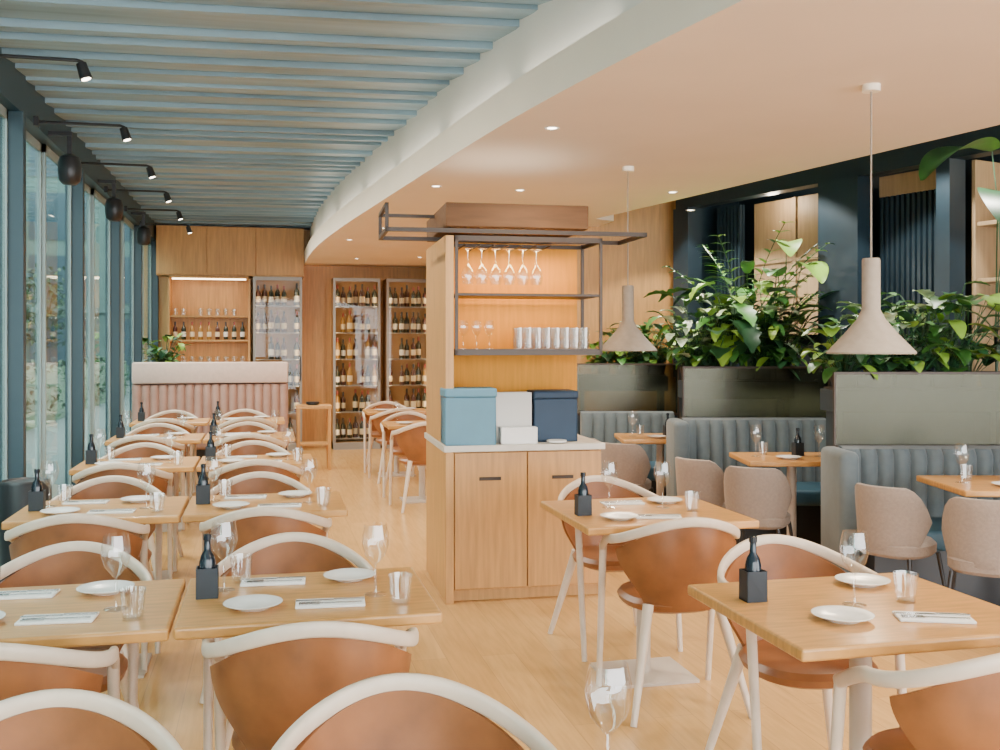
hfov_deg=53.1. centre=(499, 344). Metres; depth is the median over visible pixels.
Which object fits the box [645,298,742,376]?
potted plant
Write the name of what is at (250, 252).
upper cabinet
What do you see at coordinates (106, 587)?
plate
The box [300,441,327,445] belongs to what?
shelf
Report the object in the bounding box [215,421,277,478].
dining chair
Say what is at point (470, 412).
box
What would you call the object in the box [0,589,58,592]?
knife
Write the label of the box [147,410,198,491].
dining chair
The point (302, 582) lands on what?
napkin
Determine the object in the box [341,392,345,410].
wine bottle
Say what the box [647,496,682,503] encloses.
plate
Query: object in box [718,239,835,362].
potted plant
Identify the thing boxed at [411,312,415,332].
wine bottle
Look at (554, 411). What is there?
box
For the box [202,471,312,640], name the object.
dining chair
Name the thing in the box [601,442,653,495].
upholstered chair
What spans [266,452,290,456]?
plate
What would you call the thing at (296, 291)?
wine bottle
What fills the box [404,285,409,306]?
wine bottle
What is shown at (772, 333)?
potted plant
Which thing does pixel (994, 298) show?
potted plant
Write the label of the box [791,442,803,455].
holder
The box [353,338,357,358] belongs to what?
wine bottle
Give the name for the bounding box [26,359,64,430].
hedge
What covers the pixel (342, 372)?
wine bottle
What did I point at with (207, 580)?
holder
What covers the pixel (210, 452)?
holder
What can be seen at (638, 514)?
knife
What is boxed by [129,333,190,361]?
potted plant
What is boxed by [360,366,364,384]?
wine bottle
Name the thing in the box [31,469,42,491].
oil bottle
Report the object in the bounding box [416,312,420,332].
wine bottle
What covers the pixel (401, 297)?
wine bottle
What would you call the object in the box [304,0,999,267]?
ceiling
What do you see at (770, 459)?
dining table
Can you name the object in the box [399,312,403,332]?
wine bottle
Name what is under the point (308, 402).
plate
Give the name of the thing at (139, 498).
plate
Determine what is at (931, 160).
potted plant
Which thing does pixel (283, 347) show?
wine bottle
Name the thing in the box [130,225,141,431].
trim
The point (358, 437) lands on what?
shelf
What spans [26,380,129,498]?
ground
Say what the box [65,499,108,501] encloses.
knife
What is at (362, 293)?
wine bottle
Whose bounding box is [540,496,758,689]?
dining table
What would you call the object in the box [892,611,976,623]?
napkin
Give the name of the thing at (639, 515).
fork
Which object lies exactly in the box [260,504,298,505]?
fork
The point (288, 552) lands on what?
dining chair
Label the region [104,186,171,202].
wall spotlight
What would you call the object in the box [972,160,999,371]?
shelving unit
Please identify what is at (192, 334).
wine bottle
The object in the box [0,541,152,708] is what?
dining chair
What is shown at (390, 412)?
dining chair
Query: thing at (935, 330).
potted plant
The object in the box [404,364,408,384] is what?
wine bottle
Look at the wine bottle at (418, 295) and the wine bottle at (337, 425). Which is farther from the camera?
the wine bottle at (418, 295)
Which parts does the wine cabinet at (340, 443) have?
handle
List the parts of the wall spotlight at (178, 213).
arm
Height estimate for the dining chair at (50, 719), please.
0.824 m
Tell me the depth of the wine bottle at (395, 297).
14.83 m
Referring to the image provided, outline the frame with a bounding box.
[378,202,646,244]
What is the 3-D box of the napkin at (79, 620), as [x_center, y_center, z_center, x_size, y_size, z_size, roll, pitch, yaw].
[-1.218,0.754,2.755,0.200,0.008,0.090,0,0,-9]
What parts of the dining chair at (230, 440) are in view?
backrest, hoop armrest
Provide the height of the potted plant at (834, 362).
0.466 m
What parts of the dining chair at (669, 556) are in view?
leg, leg, seat, hoop armrest, backrest, leg, leg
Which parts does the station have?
handle, door, panel, handle, door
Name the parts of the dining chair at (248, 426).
backrest, hoop armrest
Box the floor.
[101,446,999,749]
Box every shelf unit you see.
[167,275,250,383]
[454,235,602,354]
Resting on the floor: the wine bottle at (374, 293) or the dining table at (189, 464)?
the dining table at (189, 464)
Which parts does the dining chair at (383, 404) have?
leg, leg, seat, backrest, hoop armrest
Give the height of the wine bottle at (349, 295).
0.287 m
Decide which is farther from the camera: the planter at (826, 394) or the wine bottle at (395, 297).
the wine bottle at (395, 297)
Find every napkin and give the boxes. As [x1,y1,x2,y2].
[0,589,59,599]
[14,612,99,625]
[62,500,109,504]
[86,509,136,513]
[108,458,142,460]
[139,463,162,465]
[224,495,266,498]
[226,455,257,457]
[240,576,305,586]
[257,503,301,507]
[295,597,364,608]
[600,500,644,504]
[636,515,681,518]
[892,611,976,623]
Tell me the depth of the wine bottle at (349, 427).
14.59 m
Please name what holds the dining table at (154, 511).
on the floor
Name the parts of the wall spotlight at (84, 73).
arm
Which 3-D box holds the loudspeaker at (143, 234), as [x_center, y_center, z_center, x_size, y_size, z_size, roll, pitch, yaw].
[-4.121,-1.330,11.462,0.230,0.380,0.160,0,0,-13]
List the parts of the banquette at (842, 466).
backrest, seat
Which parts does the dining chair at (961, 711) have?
leg, seat, hoop armrest, backrest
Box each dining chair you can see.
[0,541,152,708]
[0,643,119,700]
[0,689,181,749]
[4,513,149,705]
[50,475,165,653]
[72,462,172,578]
[100,442,183,571]
[107,435,184,536]
[126,423,190,507]
[131,418,193,495]
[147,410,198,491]
[199,507,331,703]
[201,621,418,749]
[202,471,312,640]
[203,532,372,749]
[208,459,303,529]
[209,440,289,529]
[214,433,285,455]
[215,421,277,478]
[218,417,276,430]
[220,409,271,429]
[271,673,556,749]
[362,401,406,472]
[368,408,418,483]
[380,411,425,496]
[389,421,425,512]
[548,475,682,661]
[596,517,750,727]
[705,534,906,749]
[830,653,999,749]
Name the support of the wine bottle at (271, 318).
on the wine cabinet at (261, 340)
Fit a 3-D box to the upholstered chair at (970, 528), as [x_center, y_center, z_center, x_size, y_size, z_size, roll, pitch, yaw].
[2.498,1.139,5.115,0.436,0.746,0.421,0,0,29]
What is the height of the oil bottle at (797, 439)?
0.185 m
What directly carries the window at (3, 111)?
in the wall at (16, 94)
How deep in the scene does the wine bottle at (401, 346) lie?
14.76 m
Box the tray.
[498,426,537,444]
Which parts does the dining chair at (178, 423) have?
hoop armrest, backrest, leg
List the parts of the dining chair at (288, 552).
leg, leg, backrest, hoop armrest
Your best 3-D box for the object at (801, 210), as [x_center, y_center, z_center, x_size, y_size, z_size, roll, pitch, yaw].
[2.648,-0.700,8.810,0.050,1.220,1.150,0,0,-29]
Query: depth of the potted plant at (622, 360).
9.37 m
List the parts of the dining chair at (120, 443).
backrest, hoop armrest, leg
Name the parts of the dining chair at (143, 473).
backrest, hoop armrest, leg, leg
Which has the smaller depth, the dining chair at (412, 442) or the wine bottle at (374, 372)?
the dining chair at (412, 442)
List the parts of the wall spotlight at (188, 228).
arm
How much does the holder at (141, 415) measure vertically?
0.090 m
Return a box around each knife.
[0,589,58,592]
[20,612,97,617]
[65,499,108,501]
[89,508,135,510]
[111,458,140,458]
[226,494,266,495]
[242,576,305,580]
[258,502,301,504]
[296,597,364,601]
[601,500,641,501]
[638,514,680,514]
[894,612,969,615]
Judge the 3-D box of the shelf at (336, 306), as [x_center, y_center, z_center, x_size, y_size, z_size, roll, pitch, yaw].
[-2.127,-0.561,14.718,0.640,0.012,0.310,0,0,-13]
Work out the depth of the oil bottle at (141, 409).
9.94 m
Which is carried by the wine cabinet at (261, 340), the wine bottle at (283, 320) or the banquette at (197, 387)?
the wine bottle at (283, 320)
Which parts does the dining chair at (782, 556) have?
leg, leg, backrest, hoop armrest, seat, leg, leg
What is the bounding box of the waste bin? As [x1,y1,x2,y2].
[0,477,51,581]
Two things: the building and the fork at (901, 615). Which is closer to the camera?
the fork at (901, 615)
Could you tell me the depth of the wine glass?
1.70 m
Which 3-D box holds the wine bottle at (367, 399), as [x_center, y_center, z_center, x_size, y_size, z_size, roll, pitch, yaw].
[-1.953,0.819,14.764,0.077,0.308,0.075,0,0,-13]
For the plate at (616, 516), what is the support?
on the dining table at (659, 671)
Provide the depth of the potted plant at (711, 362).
7.97 m
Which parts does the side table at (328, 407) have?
leg, leg, leg, leg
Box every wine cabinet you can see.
[253,276,301,450]
[331,278,379,449]
[383,278,425,448]
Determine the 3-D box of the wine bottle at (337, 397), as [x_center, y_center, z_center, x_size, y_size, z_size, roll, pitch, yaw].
[-2.371,0.819,14.574,0.077,0.308,0.075,0,0,-13]
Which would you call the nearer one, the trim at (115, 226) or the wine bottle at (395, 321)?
the trim at (115, 226)
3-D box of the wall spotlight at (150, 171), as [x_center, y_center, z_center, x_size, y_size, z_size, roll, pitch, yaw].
[-3.158,-1.452,8.247,0.616,0.136,0.066,0,0,-13]
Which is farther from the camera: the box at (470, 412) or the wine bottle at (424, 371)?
the wine bottle at (424, 371)
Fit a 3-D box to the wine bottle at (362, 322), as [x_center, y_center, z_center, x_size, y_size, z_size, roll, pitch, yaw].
[-2.020,-0.325,14.656,0.072,0.287,0.070,0,0,-13]
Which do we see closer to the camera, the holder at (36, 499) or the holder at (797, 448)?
the holder at (36, 499)
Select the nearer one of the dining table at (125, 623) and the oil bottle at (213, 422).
the dining table at (125, 623)
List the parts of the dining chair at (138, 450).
hoop armrest, backrest, leg, leg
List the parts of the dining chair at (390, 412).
leg, leg, seat, backrest, hoop armrest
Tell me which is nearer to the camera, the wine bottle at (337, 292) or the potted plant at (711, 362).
the potted plant at (711, 362)
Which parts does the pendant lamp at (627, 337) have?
cord, lamp shade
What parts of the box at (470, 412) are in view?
lid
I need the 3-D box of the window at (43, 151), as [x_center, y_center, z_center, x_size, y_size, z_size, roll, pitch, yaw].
[-3.356,-0.005,7.322,0.050,2.930,2.030,0,0,-13]
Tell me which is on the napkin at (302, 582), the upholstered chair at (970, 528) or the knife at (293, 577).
the knife at (293, 577)
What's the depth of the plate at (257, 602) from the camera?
2.90 m
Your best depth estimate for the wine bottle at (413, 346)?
14.80 m
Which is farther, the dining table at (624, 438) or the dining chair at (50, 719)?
the dining table at (624, 438)
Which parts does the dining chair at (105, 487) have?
hoop armrest, backrest, seat, leg, leg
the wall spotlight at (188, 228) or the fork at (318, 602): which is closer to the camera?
the fork at (318, 602)
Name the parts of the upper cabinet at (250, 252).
door, door, door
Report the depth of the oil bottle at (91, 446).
6.36 m
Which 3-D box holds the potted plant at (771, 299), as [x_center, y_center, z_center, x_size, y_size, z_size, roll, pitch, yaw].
[2.014,-0.329,8.029,1.302,1.209,1.127,0,0,32]
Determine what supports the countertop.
on the station
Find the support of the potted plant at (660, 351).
on the planter
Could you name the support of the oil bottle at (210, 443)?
in the holder at (210, 452)
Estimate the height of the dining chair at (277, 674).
0.824 m
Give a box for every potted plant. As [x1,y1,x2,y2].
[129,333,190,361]
[578,341,627,362]
[596,317,677,362]
[601,328,657,364]
[634,325,681,364]
[644,281,795,366]
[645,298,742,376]
[658,308,759,368]
[662,221,834,365]
[672,261,832,379]
[697,291,831,365]
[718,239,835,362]
[728,269,823,364]
[734,309,822,370]
[780,317,883,386]
[803,292,952,371]
[841,294,999,372]
[860,281,999,371]
[895,293,999,371]
[919,137,999,371]
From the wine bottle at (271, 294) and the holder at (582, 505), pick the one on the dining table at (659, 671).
the holder at (582, 505)
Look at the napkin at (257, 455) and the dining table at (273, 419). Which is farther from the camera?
the dining table at (273, 419)
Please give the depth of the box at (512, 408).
6.03 m
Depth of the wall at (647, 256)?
9.90 m
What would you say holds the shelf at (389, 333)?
attached to the wine cabinet at (391, 341)
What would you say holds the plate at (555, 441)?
on the station
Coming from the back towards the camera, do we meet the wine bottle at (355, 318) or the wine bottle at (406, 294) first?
the wine bottle at (406, 294)
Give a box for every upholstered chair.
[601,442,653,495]
[675,457,745,539]
[724,466,792,544]
[849,483,945,586]
[941,497,999,589]
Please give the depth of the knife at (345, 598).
2.94 m
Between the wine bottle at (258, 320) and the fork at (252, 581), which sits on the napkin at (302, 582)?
the fork at (252, 581)
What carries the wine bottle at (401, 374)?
on the wine cabinet at (391, 341)
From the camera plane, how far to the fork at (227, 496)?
4.94 m
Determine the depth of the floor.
4.75 m
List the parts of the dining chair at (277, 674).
leg, seat, hoop armrest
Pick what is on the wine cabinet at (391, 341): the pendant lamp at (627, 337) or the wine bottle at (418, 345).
the wine bottle at (418, 345)
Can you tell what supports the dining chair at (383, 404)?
on the floor
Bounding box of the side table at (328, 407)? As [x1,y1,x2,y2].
[295,404,331,469]
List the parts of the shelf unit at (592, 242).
shelf, shelf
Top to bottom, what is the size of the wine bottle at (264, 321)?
0.287 m
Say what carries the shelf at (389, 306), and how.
attached to the wine cabinet at (391, 341)
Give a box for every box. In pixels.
[427,202,587,243]
[440,387,496,445]
[496,392,531,442]
[526,389,577,441]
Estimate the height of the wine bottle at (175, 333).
0.257 m
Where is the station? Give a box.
[424,235,604,603]
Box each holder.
[28,490,45,511]
[85,449,96,464]
[116,427,124,437]
[138,412,144,420]
[196,484,209,504]
[196,564,218,599]
[205,446,215,460]
[210,425,217,435]
[214,411,220,419]
[574,494,591,515]
[663,425,665,434]
[739,568,767,602]
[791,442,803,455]
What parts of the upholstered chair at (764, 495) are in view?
backrest, seat, leg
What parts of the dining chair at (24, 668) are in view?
backrest, hoop armrest, leg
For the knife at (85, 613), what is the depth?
2.77 m
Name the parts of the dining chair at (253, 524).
leg, hoop armrest, backrest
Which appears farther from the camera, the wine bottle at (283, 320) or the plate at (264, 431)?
the wine bottle at (283, 320)
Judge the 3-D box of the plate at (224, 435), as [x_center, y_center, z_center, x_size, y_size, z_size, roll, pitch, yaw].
[-2.223,0.749,8.230,0.168,0.019,0.168,0,0,-13]
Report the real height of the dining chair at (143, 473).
0.824 m
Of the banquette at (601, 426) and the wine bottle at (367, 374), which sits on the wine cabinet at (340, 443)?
the wine bottle at (367, 374)
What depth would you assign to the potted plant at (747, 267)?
7.92 m
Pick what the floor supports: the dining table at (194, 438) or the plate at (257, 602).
the dining table at (194, 438)
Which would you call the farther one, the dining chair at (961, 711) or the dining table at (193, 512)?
the dining table at (193, 512)
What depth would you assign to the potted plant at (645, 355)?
9.38 m
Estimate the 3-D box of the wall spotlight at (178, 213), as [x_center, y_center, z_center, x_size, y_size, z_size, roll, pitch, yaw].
[-3.809,-1.452,11.021,0.616,0.136,0.066,0,0,-13]
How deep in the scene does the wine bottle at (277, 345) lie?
14.44 m
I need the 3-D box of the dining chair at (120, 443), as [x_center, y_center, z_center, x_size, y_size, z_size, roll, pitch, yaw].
[-2.793,1.102,7.887,0.584,0.824,0.508,0,0,-11]
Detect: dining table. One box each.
[0,579,185,647]
[1,496,188,678]
[69,456,199,579]
[104,433,204,531]
[129,418,210,497]
[173,567,441,639]
[182,491,347,657]
[196,454,314,471]
[203,432,295,443]
[209,417,284,425]
[363,408,425,476]
[381,421,425,502]
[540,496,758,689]
[614,433,665,495]
[688,572,999,749]
[729,452,820,536]
[916,475,999,496]
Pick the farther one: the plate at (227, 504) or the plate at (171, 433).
the plate at (171, 433)
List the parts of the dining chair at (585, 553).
leg, leg, seat, backrest, hoop armrest, leg, leg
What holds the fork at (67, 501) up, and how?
on the napkin at (105, 502)
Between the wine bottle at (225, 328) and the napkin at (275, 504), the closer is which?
the napkin at (275, 504)
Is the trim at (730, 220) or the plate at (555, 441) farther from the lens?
the trim at (730, 220)
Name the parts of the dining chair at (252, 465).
hoop armrest, backrest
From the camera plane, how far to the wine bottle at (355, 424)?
14.69 m
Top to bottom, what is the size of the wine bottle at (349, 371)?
0.326 m
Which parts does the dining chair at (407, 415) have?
leg, leg, seat, hoop armrest, backrest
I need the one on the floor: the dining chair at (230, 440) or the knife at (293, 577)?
the dining chair at (230, 440)
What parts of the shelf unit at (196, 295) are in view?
shelf, shelf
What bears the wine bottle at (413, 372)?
on the wine cabinet at (391, 341)
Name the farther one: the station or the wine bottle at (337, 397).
the wine bottle at (337, 397)
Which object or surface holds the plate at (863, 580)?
on the dining table at (787, 621)
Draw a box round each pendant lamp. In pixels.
[603,166,656,350]
[826,83,916,353]
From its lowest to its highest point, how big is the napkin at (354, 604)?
0.008 m
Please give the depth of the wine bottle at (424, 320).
14.84 m
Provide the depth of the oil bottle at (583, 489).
4.45 m
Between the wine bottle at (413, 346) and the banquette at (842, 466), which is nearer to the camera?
the banquette at (842, 466)
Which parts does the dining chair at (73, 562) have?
backrest, hoop armrest, seat, leg, leg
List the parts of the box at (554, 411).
lid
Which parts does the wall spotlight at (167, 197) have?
arm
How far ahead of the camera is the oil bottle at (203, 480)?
4.77 m
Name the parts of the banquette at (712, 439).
backrest, seat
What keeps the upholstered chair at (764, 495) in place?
on the floor
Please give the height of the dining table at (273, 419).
0.752 m
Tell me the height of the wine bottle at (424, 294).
0.287 m
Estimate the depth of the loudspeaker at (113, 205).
9.18 m
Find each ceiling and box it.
[0,0,551,229]
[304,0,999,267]
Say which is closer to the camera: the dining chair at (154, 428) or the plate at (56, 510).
the plate at (56, 510)
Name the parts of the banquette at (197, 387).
backrest, seat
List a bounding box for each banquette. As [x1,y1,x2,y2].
[132,362,288,478]
[580,411,674,496]
[666,418,825,544]
[821,445,999,605]
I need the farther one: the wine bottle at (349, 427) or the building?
the building
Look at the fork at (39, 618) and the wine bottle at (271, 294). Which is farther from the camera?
the wine bottle at (271, 294)
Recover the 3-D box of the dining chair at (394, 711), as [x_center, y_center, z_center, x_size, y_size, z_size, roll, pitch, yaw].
[-0.163,1.102,1.876,0.584,0.824,0.508,0,0,-14]
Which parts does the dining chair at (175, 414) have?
hoop armrest, backrest, leg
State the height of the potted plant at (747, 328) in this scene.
0.783 m
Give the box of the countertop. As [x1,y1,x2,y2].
[424,432,604,452]
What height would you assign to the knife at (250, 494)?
0.004 m
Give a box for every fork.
[0,592,51,595]
[20,616,90,621]
[65,501,104,502]
[89,510,131,511]
[227,496,256,496]
[244,579,301,582]
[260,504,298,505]
[299,600,361,604]
[604,501,641,502]
[638,515,678,516]
[900,614,970,618]
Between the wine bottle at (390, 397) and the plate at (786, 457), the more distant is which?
the wine bottle at (390, 397)
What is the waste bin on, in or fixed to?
on the floor
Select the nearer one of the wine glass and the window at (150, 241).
the wine glass
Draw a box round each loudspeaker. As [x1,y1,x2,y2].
[48,131,81,185]
[98,179,122,221]
[131,212,150,245]
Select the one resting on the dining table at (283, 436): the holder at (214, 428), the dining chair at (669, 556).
the holder at (214, 428)
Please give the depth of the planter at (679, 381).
8.18 m
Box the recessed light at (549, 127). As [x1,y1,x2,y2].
[544,126,559,129]
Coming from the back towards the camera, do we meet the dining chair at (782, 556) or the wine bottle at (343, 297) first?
the wine bottle at (343, 297)
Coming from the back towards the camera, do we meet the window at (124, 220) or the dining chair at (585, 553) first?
the window at (124, 220)
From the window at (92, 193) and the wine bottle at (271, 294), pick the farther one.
the wine bottle at (271, 294)
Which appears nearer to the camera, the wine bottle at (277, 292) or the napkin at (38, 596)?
the napkin at (38, 596)
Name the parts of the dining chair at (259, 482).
leg, backrest, hoop armrest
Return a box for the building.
[26,143,129,380]
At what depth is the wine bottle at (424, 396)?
14.83 m
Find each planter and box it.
[577,363,678,434]
[678,378,681,397]
[682,366,829,417]
[820,386,832,445]
[833,372,999,446]
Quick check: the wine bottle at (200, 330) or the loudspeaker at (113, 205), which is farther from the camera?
the wine bottle at (200, 330)
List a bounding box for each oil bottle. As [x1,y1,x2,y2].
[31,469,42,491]
[87,434,94,449]
[118,415,123,426]
[139,402,143,411]
[198,464,207,485]
[199,533,215,568]
[207,431,214,446]
[211,413,216,424]
[215,401,219,410]
[578,472,587,495]
[745,536,760,571]
[794,428,800,442]
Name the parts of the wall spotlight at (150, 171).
arm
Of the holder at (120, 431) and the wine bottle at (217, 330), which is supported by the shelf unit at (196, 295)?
the wine bottle at (217, 330)
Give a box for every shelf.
[256,305,299,306]
[256,332,299,332]
[256,359,299,359]
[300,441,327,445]
[336,306,377,307]
[336,332,376,333]
[336,359,377,359]
[336,384,377,385]
[336,410,361,412]
[336,436,376,438]
[389,306,425,307]
[389,333,425,333]
[389,358,425,359]
[389,384,425,385]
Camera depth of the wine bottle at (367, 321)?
14.74 m
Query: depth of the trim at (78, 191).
8.32 m
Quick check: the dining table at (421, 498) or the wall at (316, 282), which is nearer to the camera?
the dining table at (421, 498)
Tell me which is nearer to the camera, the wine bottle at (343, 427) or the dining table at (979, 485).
the dining table at (979, 485)
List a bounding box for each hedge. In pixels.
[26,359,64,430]
[60,355,129,409]
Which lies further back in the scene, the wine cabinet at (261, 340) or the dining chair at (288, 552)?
the wine cabinet at (261, 340)
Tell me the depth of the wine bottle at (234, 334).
14.26 m
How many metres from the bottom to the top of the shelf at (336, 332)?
0.012 m
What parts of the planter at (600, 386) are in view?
panel, glass panel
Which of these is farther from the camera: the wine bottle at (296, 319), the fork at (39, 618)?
the wine bottle at (296, 319)
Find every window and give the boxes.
[0,103,7,479]
[26,131,71,497]
[85,184,110,453]
[121,216,133,423]
[142,241,150,361]
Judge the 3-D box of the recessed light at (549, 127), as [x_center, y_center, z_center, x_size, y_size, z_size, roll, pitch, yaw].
[0.280,-1.167,5.390,0.085,0.005,0.085,0,0,-13]
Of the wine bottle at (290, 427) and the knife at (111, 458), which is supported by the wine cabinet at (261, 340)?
the wine bottle at (290, 427)
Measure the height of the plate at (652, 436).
0.019 m
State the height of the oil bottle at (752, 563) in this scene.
0.185 m
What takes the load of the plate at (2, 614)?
on the dining table at (125, 623)
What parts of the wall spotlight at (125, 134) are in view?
arm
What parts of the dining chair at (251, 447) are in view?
backrest, hoop armrest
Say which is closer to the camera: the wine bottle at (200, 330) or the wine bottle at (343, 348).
the wine bottle at (200, 330)
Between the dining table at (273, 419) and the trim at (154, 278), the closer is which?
the dining table at (273, 419)
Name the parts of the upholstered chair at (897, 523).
leg, backrest, seat, leg, leg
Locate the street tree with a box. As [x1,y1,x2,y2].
[26,263,86,366]
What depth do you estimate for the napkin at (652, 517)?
4.35 m
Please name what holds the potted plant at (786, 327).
in the planter at (679, 381)
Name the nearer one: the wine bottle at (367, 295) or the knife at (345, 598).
the knife at (345, 598)
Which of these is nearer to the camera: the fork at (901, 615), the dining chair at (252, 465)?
the fork at (901, 615)
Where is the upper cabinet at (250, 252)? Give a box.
[156,225,303,278]
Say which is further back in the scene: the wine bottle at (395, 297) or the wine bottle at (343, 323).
the wine bottle at (395, 297)
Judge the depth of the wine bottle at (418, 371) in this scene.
14.90 m
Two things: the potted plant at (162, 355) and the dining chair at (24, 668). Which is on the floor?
the dining chair at (24, 668)
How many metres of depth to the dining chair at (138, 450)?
7.03 m
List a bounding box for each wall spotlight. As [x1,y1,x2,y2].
[0,54,92,80]
[33,116,131,141]
[80,159,155,177]
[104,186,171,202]
[124,206,183,219]
[140,221,191,233]
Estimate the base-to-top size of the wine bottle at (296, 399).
0.326 m
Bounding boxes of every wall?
[0,47,156,240]
[144,226,425,447]
[544,200,675,362]
[673,125,999,418]
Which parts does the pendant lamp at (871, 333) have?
cord, lamp shade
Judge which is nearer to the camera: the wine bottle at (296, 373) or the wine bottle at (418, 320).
the wine bottle at (296, 373)
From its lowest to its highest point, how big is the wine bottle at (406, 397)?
0.326 m
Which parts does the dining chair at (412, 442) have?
leg, leg, hoop armrest, backrest, seat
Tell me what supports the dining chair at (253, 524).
on the floor
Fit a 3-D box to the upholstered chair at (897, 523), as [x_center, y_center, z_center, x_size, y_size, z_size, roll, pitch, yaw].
[2.196,1.139,5.547,0.421,0.746,0.436,0,0,-38]
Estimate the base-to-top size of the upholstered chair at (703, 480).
0.746 m
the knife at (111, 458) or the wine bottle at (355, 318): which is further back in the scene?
the wine bottle at (355, 318)
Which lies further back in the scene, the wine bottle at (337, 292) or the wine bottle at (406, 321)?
the wine bottle at (406, 321)
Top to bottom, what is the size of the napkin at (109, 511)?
0.008 m
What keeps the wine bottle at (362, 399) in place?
on the wine cabinet at (340, 443)
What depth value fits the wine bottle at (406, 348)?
14.87 m
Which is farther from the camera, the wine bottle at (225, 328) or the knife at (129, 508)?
the wine bottle at (225, 328)
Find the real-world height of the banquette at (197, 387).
1.310 m
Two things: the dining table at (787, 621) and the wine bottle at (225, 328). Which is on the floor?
the dining table at (787, 621)
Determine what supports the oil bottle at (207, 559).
in the holder at (207, 580)
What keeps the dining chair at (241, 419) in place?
on the floor
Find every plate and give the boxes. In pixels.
[0,611,5,618]
[40,507,79,515]
[76,580,134,595]
[94,461,119,464]
[120,495,156,502]
[150,455,176,459]
[166,432,186,435]
[179,417,195,419]
[213,501,249,508]
[218,458,244,462]
[220,434,235,437]
[223,594,282,611]
[257,430,276,433]
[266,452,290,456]
[278,490,311,497]
[306,401,318,404]
[323,568,375,582]
[396,421,412,423]
[547,439,566,443]
[600,512,638,520]
[647,435,665,438]
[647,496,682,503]
[776,455,801,459]
[811,605,874,623]
[835,573,890,587]
[991,481,999,486]
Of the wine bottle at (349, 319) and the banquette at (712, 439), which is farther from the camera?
the wine bottle at (349, 319)
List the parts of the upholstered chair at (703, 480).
backrest, leg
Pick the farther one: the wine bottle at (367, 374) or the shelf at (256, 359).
the wine bottle at (367, 374)
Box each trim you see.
[0,110,25,481]
[65,169,84,499]
[106,218,120,454]
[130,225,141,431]
[148,241,158,361]
[717,205,744,365]
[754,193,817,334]
[879,169,935,197]
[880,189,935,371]
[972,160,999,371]
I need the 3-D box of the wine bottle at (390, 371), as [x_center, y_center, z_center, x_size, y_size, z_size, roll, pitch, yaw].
[-1.621,0.434,14.750,0.077,0.308,0.075,0,0,-13]
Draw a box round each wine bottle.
[173,322,177,337]
[181,322,185,339]
[190,322,194,339]
[198,322,202,339]
[207,322,210,339]
[215,322,219,339]
[224,322,227,339]
[232,322,236,339]
[240,322,244,339]
[256,285,260,304]
[256,312,260,331]
[262,284,266,304]
[262,313,266,331]
[268,310,273,331]
[268,336,273,358]
[269,286,273,304]
[275,285,279,304]
[275,311,279,331]
[275,338,279,358]
[281,286,286,304]
[281,311,286,331]
[281,338,286,358]
[288,364,292,385]
[288,417,292,431]
[294,283,299,305]
[294,311,298,331]
[294,338,298,358]
[294,364,298,385]
[294,390,299,412]
[336,285,339,305]
[336,338,339,358]
[336,366,339,384]
[336,391,339,411]
[336,419,339,437]
[340,363,345,384]
[341,287,345,305]
[341,313,345,331]
[341,339,345,358]
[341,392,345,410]
[341,418,345,437]
[347,287,351,305]
[347,310,352,331]
[347,338,351,358]
[347,363,352,384]
[347,418,351,437]
[353,284,357,305]
[353,310,357,332]
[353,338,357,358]
[353,389,357,410]
[353,416,357,436]
[359,284,364,305]
[360,313,364,332]
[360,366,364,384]
[360,390,364,411]
[360,417,363,437]
[365,287,369,305]
[365,313,369,332]
[365,337,369,358]
[365,365,369,384]
[365,390,369,407]
[366,422,368,436]
[372,285,376,305]
[372,337,376,358]
[372,364,376,384]
[389,287,392,305]
[389,364,392,384]
[389,390,392,401]
[393,288,397,305]
[393,312,397,332]
[399,287,403,305]
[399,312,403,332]
[399,338,403,358]
[399,365,403,384]
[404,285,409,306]
[404,312,408,332]
[404,339,408,358]
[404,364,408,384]
[404,388,409,406]
[411,287,415,306]
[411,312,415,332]
[411,338,415,358]
[411,364,415,384]
[411,389,415,407]
[416,286,420,306]
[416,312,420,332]
[416,337,420,358]
[416,363,420,383]
[416,388,420,407]
[422,364,425,384]
[422,389,425,408]
[423,288,425,306]
[423,314,425,332]
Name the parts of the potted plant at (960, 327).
pot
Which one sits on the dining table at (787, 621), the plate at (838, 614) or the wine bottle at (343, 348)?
the plate at (838, 614)
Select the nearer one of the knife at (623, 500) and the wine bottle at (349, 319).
the knife at (623, 500)
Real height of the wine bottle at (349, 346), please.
0.308 m
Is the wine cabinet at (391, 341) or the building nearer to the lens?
the wine cabinet at (391, 341)
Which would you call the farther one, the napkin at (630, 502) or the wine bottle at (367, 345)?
the wine bottle at (367, 345)
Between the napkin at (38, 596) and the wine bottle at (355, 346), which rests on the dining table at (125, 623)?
the napkin at (38, 596)
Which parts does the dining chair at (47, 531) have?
backrest, hoop armrest, leg, leg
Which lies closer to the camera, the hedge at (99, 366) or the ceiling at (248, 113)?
the ceiling at (248, 113)
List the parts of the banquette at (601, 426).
backrest, seat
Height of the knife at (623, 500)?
0.004 m
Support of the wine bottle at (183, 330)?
on the shelf unit at (196, 295)
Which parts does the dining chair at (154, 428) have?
hoop armrest, backrest, leg, leg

